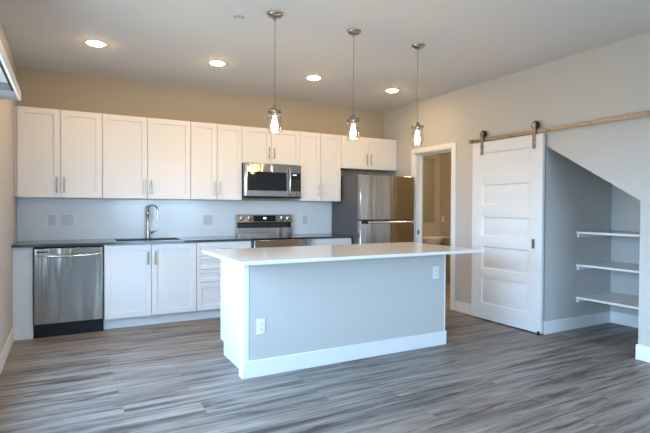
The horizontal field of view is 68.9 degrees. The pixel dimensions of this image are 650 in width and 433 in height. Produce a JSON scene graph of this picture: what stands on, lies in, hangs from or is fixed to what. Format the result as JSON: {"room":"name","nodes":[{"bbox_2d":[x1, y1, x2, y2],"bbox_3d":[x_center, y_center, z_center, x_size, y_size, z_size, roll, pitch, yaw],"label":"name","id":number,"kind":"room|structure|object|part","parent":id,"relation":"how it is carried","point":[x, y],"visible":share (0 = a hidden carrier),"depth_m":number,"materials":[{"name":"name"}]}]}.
{"room":"kitchen","nodes":[
{"label":"kitchen","id":0,"kind":"room"},
{"bbox_2d":[0,21,17,352],"bbox_3d":[-1.161,-0.129,1.042,0.120,2.755,9.000,0,1,-29],"label":"wall","id":1,"kind":"structure","parent":0,"point":[8,201],"depth_m":4.14,"materials":[{"name":"grey paint"}]},
{"bbox_2d":[0,327,13,373],"bbox_3d":[-2.068,1.149,2.858,0.014,0.130,3.755,0,1,-29],"label":"baseboard","id":2,"kind":"structure","parent":1,"relation":"attached to","point":[5,351],"depth_m":3.95,"materials":[{"name":"white paint"}]},
{"bbox_2d":[0,40,20,100],"bbox_3d":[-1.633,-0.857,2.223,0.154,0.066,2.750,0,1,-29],"label":"window","id":3,"kind":"structure","parent":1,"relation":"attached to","point":[9,87],"depth_m":3.05,"materials":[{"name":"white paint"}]},
{"bbox_2d":[17,67,383,240],"bbox_3d":[-1.261,-0.214,6.173,4.850,2.755,0.128,0,1,-29],"label":"wall","id":4,"kind":"structure","parent":0,"point":[39,88],"depth_m":5.74,"materials":[{"name":"beige paint"}]},
{"bbox_2d":[48,215,55,225],"bbox_3d":[-2.976,0.042,5.167,0.070,0.115,0.008,0,1,-29],"label":"outlet","id":5,"kind":"object","parent":4,"relation":"attached to","point":[51,218],"visible":1,"depth_m":5.17,"materials":[{"name":"grey plastic"}]},
{"bbox_2d":[14,105,101,198],"bbox_3d":[-2.813,-0.653,5.036,0.792,0.911,0.369,0,1,-29],"label":"upper cabinet","id":6,"kind":"object","parent":4,"relation":"attached to","point":[58,153],"visible":1,"depth_m":4.89,"materials":[{"name":"white paint"}]},
{"bbox_3d":[-2.910,-0.650,4.823,0.375,0.907,0.020,0,1,-29],"label":"door","id":7,"kind":"part","parent":6,"relation":"part of","materials":[{"name":"white paint"}]},
{"bbox_3d":[-2.570,-0.651,5.008,0.389,0.907,0.020,0,1,-29],"label":"door","id":8,"kind":"part","parent":6,"relation":"part of","materials":[{"name":"white paint"}]},
{"bbox_2d":[61,215,72,224],"bbox_3d":[-2.848,0.041,5.236,0.115,0.115,0.008,0,1,-29],"label":"switch plate","id":9,"kind":"object","parent":4,"relation":"attached to","point":[65,219],"visible":1,"depth_m":5.23,"materials":[{"name":"grey plastic"}]},
{"bbox_2d":[101,114,189,199],"bbox_3d":[-2.053,-0.656,5.450,0.935,0.911,0.369,0,1,-29],"label":"upper cabinet","id":10,"kind":"object","parent":4,"relation":"attached to","point":[143,157],"visible":0.98,"depth_m":5.30,"materials":[{"name":"white paint"}]},
{"bbox_3d":[-2.195,-0.653,5.212,0.454,0.907,0.020,0,1,-29],"label":"door","id":11,"kind":"part","parent":10,"relation":"part of","materials":[{"name":"white paint"}]},
{"bbox_3d":[-1.784,-0.655,5.435,0.473,0.907,0.020,0,1,-29],"label":"door","id":12,"kind":"part","parent":10,"relation":"part of","materials":[{"name":"white paint"}]},
{"bbox_2d":[203,215,211,224],"bbox_3d":[-1.480,0.043,5.981,0.115,0.115,0.008,0,1,-29],"label":"outlet","id":13,"kind":"object","parent":4,"relation":"attached to","point":[207,219],"visible":1,"depth_m":5.98,"materials":[{"name":"grey plastic"}]},
{"bbox_2d":[189,122,241,199],"bbox_3d":[-1.368,-0.659,5.823,0.621,0.911,0.369,0,1,-29],"label":"upper cabinet","id":14,"kind":"object","parent":4,"relation":"attached to","point":[215,149],"visible":0.97,"depth_m":5.68,"materials":[{"name":"white paint"}]},
{"bbox_3d":[-1.437,-0.656,5.624,0.306,0.907,0.020,0,1,-29],"label":"door","id":15,"kind":"part","parent":14,"relation":"part of","materials":[{"name":"white paint"}]},
{"bbox_3d":[-1.164,-0.657,5.773,0.307,0.907,0.020,0,1,-29],"label":"door","id":16,"kind":"part","parent":14,"relation":"part of","materials":[{"name":"white paint"}]},
{"bbox_2d":[242,126,299,164],"bbox_3d":[-0.748,-0.894,6.160,0.788,0.447,0.377,0,1,-29],"label":"upper cabinet","id":17,"kind":"object","parent":4,"relation":"attached to","point":[259,145],"visible":0.86,"depth_m":6.01,"materials":[{"name":"white paint"}]},
{"bbox_3d":[-0.856,-0.890,5.936,0.380,0.443,0.020,0,1,-29],"label":"door","id":18,"kind":"part","parent":17,"relation":"part of","materials":[{"name":"white paint"}]},
{"bbox_2d":[242,162,300,198],"bbox_3d":[-0.729,-0.450,6.128,0.772,0.433,0.450,0,1,-29],"label":"microwave","id":19,"kind":"object","parent":17,"relation":"attached to","point":[259,180],"visible":0.98,"depth_m":5.96,"materials":[{"name":"grey metal"}]},
{"bbox_3d":[-0.451,-0.454,6.058,0.024,0.352,0.062,0,1,-29],"label":"handle","id":20,"kind":"part","parent":19,"relation":"part of","materials":[{"name":"silver metal"}]},
{"bbox_3d":[-0.386,-0.459,6.144,0.154,0.413,0.041,0,1,-29],"label":"control panel","id":21,"kind":"part","parent":19,"relation":"part of","materials":[{"name":"black glass"}]},
{"bbox_3d":[-0.510,-0.892,6.125,0.400,0.443,0.020,0,1,-29],"label":"door","id":22,"kind":"part","parent":17,"relation":"part of","materials":[{"name":"white paint"}]},
{"bbox_2d":[303,215,306,223],"bbox_3d":[-0.280,0.042,6.635,0.070,0.115,0.008,0,1,-29],"label":"outlet","id":23,"kind":"object","parent":4,"relation":"attached to","point":[304,216],"visible":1,"depth_m":6.63,"materials":[{"name":"grey plastic"}]},
{"bbox_2d":[289,131,340,201],"bbox_3d":[-0.126,-0.664,6.498,0.622,0.911,0.369,0,1,-29],"label":"upper cabinet","id":24,"kind":"object","parent":4,"relation":"attached to","point":[320,153],"visible":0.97,"depth_m":6.37,"materials":[{"name":"white paint"}]},
{"bbox_3d":[-0.199,-0.661,6.298,0.300,0.907,0.020,0,1,-29],"label":"door","id":25,"kind":"part","parent":24,"relation":"part of","materials":[{"name":"white paint"}]},
{"bbox_3d":[0.075,-0.662,6.447,0.314,0.907,0.020,0,1,-29],"label":"door","id":26,"kind":"part","parent":24,"relation":"part of","materials":[{"name":"white paint"}]},
{"bbox_2d":[330,202,331,233],"bbox_3d":[0.092,0.033,6.843,0.045,0.492,0.014,0,1,-29],"label":"trim","id":27,"kind":"structure","parent":4,"relation":"attached to","point":[330,202],"depth_m":6.83,"materials":[{"name":"white paint"}]},
{"bbox_2d":[341,135,396,171],"bbox_3d":[0.565,-0.897,6.875,0.949,0.452,0.377,0,1,-29],"label":"upper cabinet","id":28,"kind":"object","parent":4,"relation":"attached to","point":[365,154],"visible":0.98,"depth_m":6.74,"materials":[{"name":"white paint"}]},
{"bbox_3d":[0.415,-0.893,6.628,0.446,0.448,0.020,0,1,-29],"label":"door","id":29,"kind":"part","parent":28,"relation":"part of","materials":[{"name":"white paint"}]},
{"bbox_3d":[0.832,-0.895,6.855,0.495,0.448,0.020,0,1,-29],"label":"door","id":30,"kind":"part","parent":28,"relation":"part of","materials":[{"name":"white paint"}]},
{"bbox_2d":[0,278,649,432],"bbox_3d":[1.593,1.279,3.023,7.400,0.100,10.600,0,1,-29],"label":"floor","id":31,"kind":"structure","parent":0,"point":[488,376],"depth_m":3.39,"materials":[{"name":"grey wood"}]},
{"bbox_2d":[12,247,33,340],"bbox_3d":[-3.037,0.734,4.801,0.168,0.887,0.592,0,1,-29],"label":"end panel","id":32,"kind":"object","parent":31,"relation":"on","point":[23,257],"visible":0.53,"depth_m":4.54,"materials":[{"name":"white paint"}]},
{"bbox_2d":[34,245,102,337],"bbox_3d":[-2.662,0.734,4.940,0.611,0.886,0.687,0,1,-29],"label":"dishwasher","id":33,"kind":"object","parent":31,"relation":"on","point":[68,280],"visible":1,"depth_m":4.69,"materials":[{"name":"silver metal"}]},
{"bbox_3d":[-2.558,1.117,4.751,0.611,0.128,0.021,0,1,-29],"label":"kick plate","id":34,"kind":"part","parent":33,"relation":"part of","materials":[{"name":"black plastic"}]},
{"bbox_3d":[-2.513,0.382,4.663,0.565,0.037,0.070,0,1,-29],"label":"handle","id":35,"kind":"part","parent":33,"relation":"part of","materials":[{"name":"silver metal"}]},
{"bbox_2d":[103,242,195,328],"bbox_3d":[-1.991,0.730,5.342,0.940,0.887,0.643,0,1,-29],"label":"base cabinet","id":36,"kind":"object","parent":31,"relation":"on","point":[144,284],"visible":0.98,"depth_m":5.08,"materials":[{"name":"white paint"}]},
{"bbox_3d":[-2.067,0.682,4.982,0.455,0.761,0.020,0,1,-29],"label":"door","id":37,"kind":"part","parent":36,"relation":"part of","materials":[{"name":"white paint"}]},
{"bbox_2d":[11,236,251,247],"bbox_3d":[-2.059,0.272,5.309,2.376,0.025,0.644,0,1,-29],"label":"countertop","id":38,"kind":"structure","parent":36,"relation":"on","point":[80,242],"depth_m":5.12,"materials":[{"name":"grey stone"}]},
{"bbox_2d":[145,204,158,237],"bbox_3d":[-2.009,0.056,5.574,0.205,0.398,0.107,1,1,23],"label":"faucet","id":39,"kind":"object","parent":38,"relation":"on","point":[148,232],"visible":0.99,"depth_m":5.57,"materials":[{"name":"silver metal"}]},
{"bbox_3d":[-1.655,0.680,5.206,0.474,0.761,0.020,0,1,-29],"label":"door","id":40,"kind":"part","parent":36,"relation":"part of","materials":[{"name":"white paint"}]},
{"bbox_2d":[195,241,250,319],"bbox_3d":[-1.295,0.727,5.720,0.640,0.887,0.644,0,1,-29],"label":"base cabinet","id":41,"kind":"object","parent":31,"relation":"on","point":[208,268],"visible":0.44,"depth_m":5.40,"materials":[{"name":"white paint"}]},
{"bbox_3d":[-1.162,0.903,5.479,0.636,0.312,0.020,0,1,-29],"label":"drawer","id":42,"kind":"part","parent":41,"relation":"part of","materials":[{"name":"white paint"}]},
{"bbox_3d":[-1.161,0.671,5.475,0.636,0.140,0.020,0,1,-29],"label":"drawer","id":43,"kind":"part","parent":41,"relation":"part of","materials":[{"name":"white paint"}]},
{"bbox_3d":[-1.161,0.522,5.473,0.636,0.146,0.020,0,1,-29],"label":"drawer","id":44,"kind":"part","parent":41,"relation":"part of","materials":[{"name":"white paint"}]},
{"bbox_3d":[-1.160,0.370,5.470,0.636,0.146,0.020,0,1,-29],"label":"drawer","id":45,"kind":"part","parent":41,"relation":"part of","materials":[{"name":"white paint"}]},
{"bbox_2d":[235,215,310,247],"bbox_3d":[-0.649,0.560,6.024,0.778,1.158,0.738,0,1,-29],"label":"range","id":46,"kind":"object","parent":31,"relation":"on","point":[264,230],"visible":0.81,"depth_m":6.16,"materials":[{"name":"grey metal"}]},
{"bbox_2d":[239,235,310,239],"bbox_3d":[-0.651,0.264,6.027,0.778,0.018,0.565,0,1,-29],"label":"cooktop","id":47,"kind":"object","parent":46,"relation":"in","point":[254,237],"depth_m":5.89,"materials":[{"name":"black glass"}]},
{"bbox_3d":[-0.515,0.627,5.785,0.747,0.693,0.048,0,1,-29],"label":"oven door","id":48,"kind":"part","parent":46,"relation":"part of","materials":[{"name":"silver metal"}]},
{"bbox_2d":[311,238,350,245],"bbox_3d":[-0.055,0.722,6.395,0.608,0.887,0.644,0,1,-29],"label":"base cabinet","id":49,"kind":"object","parent":31,"relation":"on","point":[328,241],"visible":0.12,"depth_m":6.14,"materials":[{"name":"white paint"}]},
{"bbox_2d":[292,234,352,238],"bbox_3d":[-0.053,0.264,6.401,0.624,0.025,0.641,0,1,-29],"label":"countertop","id":50,"kind":"structure","parent":49,"relation":"on","point":[313,236],"depth_m":6.26,"materials":[{"name":"grey stone"}]},
{"bbox_2d":[221,255,445,378],"bbox_3d":[0.077,0.761,4.338,2.000,0.878,0.806,0,1,-29],"label":"kitchen island","id":51,"kind":"object","parent":31,"relation":"on","point":[321,313],"visible":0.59,"depth_m":3.91,"materials":[{"name":"white paint"}]},
{"bbox_3d":[-0.766,0.764,3.925,0.020,0.878,0.620,0,1,-29],"label":"panel","id":52,"kind":"part","parent":51,"relation":"part of","materials":[{"name":"white paint"}]},
{"bbox_3d":[-0.605,0.770,3.563,0.045,0.878,0.077,0,1,-29],"label":"corner post","id":53,"kind":"part","parent":51,"relation":"part of","materials":[{"name":"white paint"}]},
{"bbox_2d":[256,318,264,334],"bbox_3d":[-0.484,0.832,3.584,0.070,0.115,0.008,0,1,-29],"label":"outlet","id":54,"kind":"object","parent":51,"relation":"attached to","point":[260,322],"visible":1,"depth_m":3.58,"materials":[{"name":"white plastic"}]},
{"bbox_3d":[0.246,1.141,4.029,2.000,0.130,0.090,0,1,-29],"label":"baseboard","id":55,"kind":"part","parent":51,"relation":"part of","materials":[{"name":"white paint"}]},
{"bbox_2d":[202,242,484,265],"bbox_3d":[0.189,0.310,4.248,2.317,0.026,1.073,0,1,-29],"label":"island countertop","id":56,"kind":"structure","parent":51,"relation":"on","point":[292,254],"depth_m":4.00,"materials":[{"name":"white stone"}]},
{"bbox_2d":[433,266,438,278],"bbox_3d":[1.030,0.520,4.402,0.070,0.115,0.008,0,1,-29],"label":"outlet","id":57,"kind":"object","parent":51,"relation":"attached to","point":[435,268],"visible":1,"depth_m":4.40,"materials":[{"name":"white plastic"}]},
{"bbox_3d":[1.111,0.763,4.497,0.013,0.878,0.077,0,1,-29],"label":"corner post","id":58,"kind":"part","parent":51,"relation":"part of","materials":[{"name":"white paint"}]},
{"bbox_2d":[332,173,413,243],"bbox_3d":[0.679,0.297,6.659,0.886,1.735,0.817,0,1,-29],"label":"refrigerator","id":59,"kind":"object","parent":31,"relation":"on","point":[371,208],"visible":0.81,"depth_m":6.35,"materials":[{"name":"grey metal"}]},
{"bbox_3d":[0.828,0.574,6.388,0.886,1.041,0.065,0,1,-29],"label":"door","id":60,"kind":"part","parent":59,"relation":"part of","materials":[{"name":"silver metal"}]},
{"bbox_3d":[0.832,-0.251,6.375,0.886,0.593,0.065,0,1,-29],"label":"freezer door","id":61,"kind":"part","parent":59,"relation":"part of","materials":[{"name":"silver metal"}]},
{"bbox_3d":[0.868,0.076,6.312,0.786,0.025,0.026,0,1,-29],"label":"handle","id":62,"kind":"part","parent":59,"relation":"part of","materials":[{"name":"silver metal"}]},
{"bbox_2d":[422,236,448,244],"bbox_3d":[1.873,0.751,8.567,0.697,0.775,0.312,0,1,-29],"label":"basin","id":63,"kind":"object","parent":31,"relation":"on","point":[436,240],"visible":0.35,"depth_m":8.44,"materials":[{"name":"white ceramic"}]},
{"bbox_3d":[1.894,0.469,8.571,0.550,0.150,0.308,0,1,-29],"label":"bowl","id":64,"kind":"part","parent":63,"relation":"part of","materials":[{"name":"white ceramic"}]},
{"bbox_2d":[0,0,649,111],"bbox_3d":[1.606,-1.576,2.976,7.400,0.100,10.600,0,1,-29],"label":"ceiling","id":65,"kind":"structure","parent":0,"point":[164,42],"depth_m":4.17,"materials":[{"name":"white paint"}]},
{"bbox_2d":[85,40,106,46],"bbox_3d":[-2.068,-1.554,4.279,0.180,0.019,0.180,0,1,-29],"label":"recessed light","id":66,"kind":"object","parent":65,"relation":"in","point":[96,43],"visible":1,"depth_m":4.25,"materials":[{"name":"white glass"}]},
{"bbox_2d":[208,60,225,65],"bbox_3d":[-1.099,-1.559,4.846,0.180,0.019,0.180,0,1,-29],"label":"recessed light","id":67,"kind":"object","parent":65,"relation":"in","point":[213,62],"visible":1,"depth_m":4.81,"materials":[{"name":"white paint"}]},
{"bbox_2d":[233,15,244,20],"bbox_3d":[-0.670,-1.542,3.689,0.090,0.010,0.090,0,1,-29],"label":"sprinkler cover","id":68,"kind":"object","parent":65,"relation":"attached to","point":[237,17],"visible":1,"depth_m":3.68,"materials":[{"name":"white paint"}]},
{"bbox_2d":[267,10,282,129],"bbox_3d":[-0.383,-1.092,3.618,0.124,0.905,0.124,0,1,-29],"label":"pendant light","id":69,"kind":"object","parent":65,"relation":"hanging from","point":[274,14],"visible":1,"depth_m":3.61,"materials":[{"name":"silver metal"}]},
{"bbox_3d":[-0.383,-1.171,3.617,0.006,0.670,0.006,0,1,-29],"label":"rod","id":70,"kind":"part","parent":69,"relation":"part of","materials":[{"name":"silver metal"}]},
{"bbox_3d":[-0.385,-0.712,3.624,0.048,0.106,0.048,0,1,-29],"label":"bulb","id":71,"kind":"part","parent":69,"relation":"part of","materials":[{"name":"white glass"}]},
{"bbox_2d":[306,75,321,79],"bbox_3d":[-0.126,-1.563,5.370,0.180,0.019,0.180,0,1,-29],"label":"recessed light","id":72,"kind":"object","parent":65,"relation":"in","point":[313,77],"visible":1,"depth_m":5.34,"materials":[{"name":"white paint"}]},
{"bbox_2d":[346,28,360,136],"bbox_3d":[0.237,-1.095,3.963,0.124,0.905,0.124,0,1,-29],"label":"pendant light","id":73,"kind":"object","parent":65,"relation":"hanging from","point":[353,32],"visible":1,"depth_m":3.95,"materials":[{"name":"silver metal"}]},
{"bbox_3d":[0.236,-0.714,3.969,0.048,0.106,0.048,0,1,-29],"label":"bulb","id":74,"kind":"part","parent":73,"relation":"part of","materials":[{"name":"white glass"}]},
{"bbox_3d":[0.238,-1.173,3.962,0.006,0.670,0.006,0,1,-29],"label":"rod","id":75,"kind":"part","parent":73,"relation":"part of","materials":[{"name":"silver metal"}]},
{"bbox_2d":[385,89,398,92],"bbox_3d":[0.841,-1.567,5.936,0.180,0.019,0.180,0,1,-29],"label":"recessed light","id":76,"kind":"object","parent":65,"relation":"in","point":[387,90],"visible":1,"depth_m":5.91,"materials":[{"name":"white paint"}]},
{"bbox_2d":[411,43,424,142],"bbox_3d":[0.839,-1.097,4.296,0.124,0.905,0.124,0,1,-29],"label":"pendant light","id":77,"kind":"object","parent":65,"relation":"hanging from","point":[417,126],"visible":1,"depth_m":4.29,"materials":[{"name":"silver metal"}]},
{"bbox_3d":[0.839,-1.176,4.294,0.006,0.670,0.006,0,1,-29],"label":"rod","id":78,"kind":"part","parent":77,"relation":"part of","materials":[{"name":"silver metal"}]},
{"bbox_3d":[0.837,-0.717,4.302,0.048,0.106,0.048,0,1,-29],"label":"bulb","id":79,"kind":"part","parent":77,"relation":"part of","materials":[{"name":"white glass"}]},
{"bbox_2d":[422,154,439,244],"bbox_3d":[1.406,-0.240,8.529,1.847,2.755,0.100,0,1,-29],"label":"wall","id":80,"kind":"structure","parent":0,"point":[428,228],"depth_m":8.83,"materials":[{"name":"beige paint"}]},
{"bbox_2d":[423,158,434,221],"bbox_3d":[1.840,-0.481,8.699,0.435,1.165,0.006,0,1,-29],"label":"bathroom mirror","id":81,"kind":"object","parent":80,"relation":"attached to","point":[428,164],"visible":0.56,"depth_m":8.73,"materials":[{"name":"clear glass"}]},
{"bbox_2d":[440,152,450,278],"bbox_3d":[2.962,-0.216,7.497,0.100,2.755,3.200,0,1,-29],"label":"wall","id":82,"kind":"structure","parent":0,"point":[445,158],"depth_m":8.73,"materials":[{"name":"beige paint"}]},
{"bbox_2d":[383,32,649,346],"bbox_3d":[3.099,-0.147,3.360,0.120,2.755,9.240,0,1,-29],"label":"wall","id":83,"kind":"structure","parent":0,"point":[610,80],"depth_m":4.72,"materials":[{"name":"grey paint"}]},
{"bbox_2d":[411,142,455,310],"bbox_3d":[1.474,0.119,6.332,0.136,2.109,0.867,0,1,-29],"label":"door frame","id":84,"kind":"structure","parent":83,"relation":"attached to","point":[452,146],"depth_m":6.33,"materials":[{"name":"white paint"}]},
{"bbox_2d":[455,301,543,334],"bbox_3d":[1.931,1.127,5.377,0.014,0.130,1.271,0,1,-29],"label":"baseboard","id":85,"kind":"structure","parent":83,"relation":"attached to","point":[462,307],"depth_m":5.80,"materials":[{"name":"white paint"}]},
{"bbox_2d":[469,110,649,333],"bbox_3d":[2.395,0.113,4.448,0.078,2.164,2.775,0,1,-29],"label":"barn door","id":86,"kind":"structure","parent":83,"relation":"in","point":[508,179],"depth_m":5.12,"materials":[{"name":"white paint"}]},
{"bbox_3d":[2.402,-0.862,4.433,0.074,0.046,2.775,0,1,-29],"label":"sliding door rail","id":87,"kind":"part","parent":86,"relation":"part of","materials":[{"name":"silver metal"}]},
{"bbox_3d":[2.613,-0.854,4.002,0.004,0.046,0.215,0,1,-29],"label":"splice plate","id":88,"kind":"part","parent":86,"relation":"part of","materials":[{"name":"brown wood"}]},
{"bbox_2d":[635,344,649,362],"bbox_3d":[3.972,1.196,1.752,0.134,0.130,5.295,0,1,-29],"label":"baseboard","id":89,"kind":"object","parent":83,"relation":"attached to","point":[642,352],"visible":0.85,"depth_m":4.00,"materials":[{"name":"white paint"}]},
{"bbox_2d":[552,151,611,319],"bbox_3d":[2.813,-0.178,5.180,1.117,2.755,0.100,0,1,-29],"label":"wall","id":90,"kind":"structure","parent":0,"point":[582,200],"depth_m":5.07,"materials":[{"name":"grey paint"}]},
{"bbox_2d":[544,311,610,334],"bbox_3d":[2.725,1.135,5.092,1.137,0.130,0.014,0,1,-29],"label":"baseboard","id":91,"kind":"structure","parent":90,"relation":"attached to","point":[565,324],"depth_m":5.06,"materials":[{"name":"white paint"}]},
{"bbox_2d":[610,184,639,315],"bbox_3d":[3.782,-0.162,4.463,0.100,2.755,2.085,0,1,-29],"label":"wall","id":92,"kind":"structure","parent":0,"point":[625,207],"depth_m":5.23,"materials":[{"name":"grey paint"}]},
{"bbox_2d":[576,292,638,309],"bbox_3d":[3.384,0.899,4.437,0.630,0.062,1.784,0,1,-29],"label":"closet shelf","id":93,"kind":"object","parent":92,"relation":"attached to","point":[612,298],"visible":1,"depth_m":4.96,"materials":[{"name":"white paint"}]},
{"bbox_2d":[576,261,638,272],"bbox_3d":[3.386,0.552,4.431,0.630,0.062,1.784,0,1,-29],"label":"closet shelf","id":94,"kind":"object","parent":92,"relation":"attached to","point":[609,265],"visible":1,"depth_m":4.94,"materials":[{"name":"white paint"}]},
{"bbox_2d":[577,231,639,237],"bbox_3d":[3.387,0.205,4.426,0.630,0.062,1.784,0,1,-29],"label":"closet shelf","id":95,"kind":"object","parent":92,"relation":"attached to","point":[579,233],"visible":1,"depth_m":4.92,"materials":[{"name":"white paint"}]},
{"bbox_2d":[610,311,638,327],"bbox_3d":[3.726,1.151,4.458,0.014,0.130,2.085,0,1,-29],"label":"baseboard","id":96,"kind":"structure","parent":92,"relation":"attached to","point":[615,317],"depth_m":5.22,"materials":[{"name":"white paint"}]}
]}

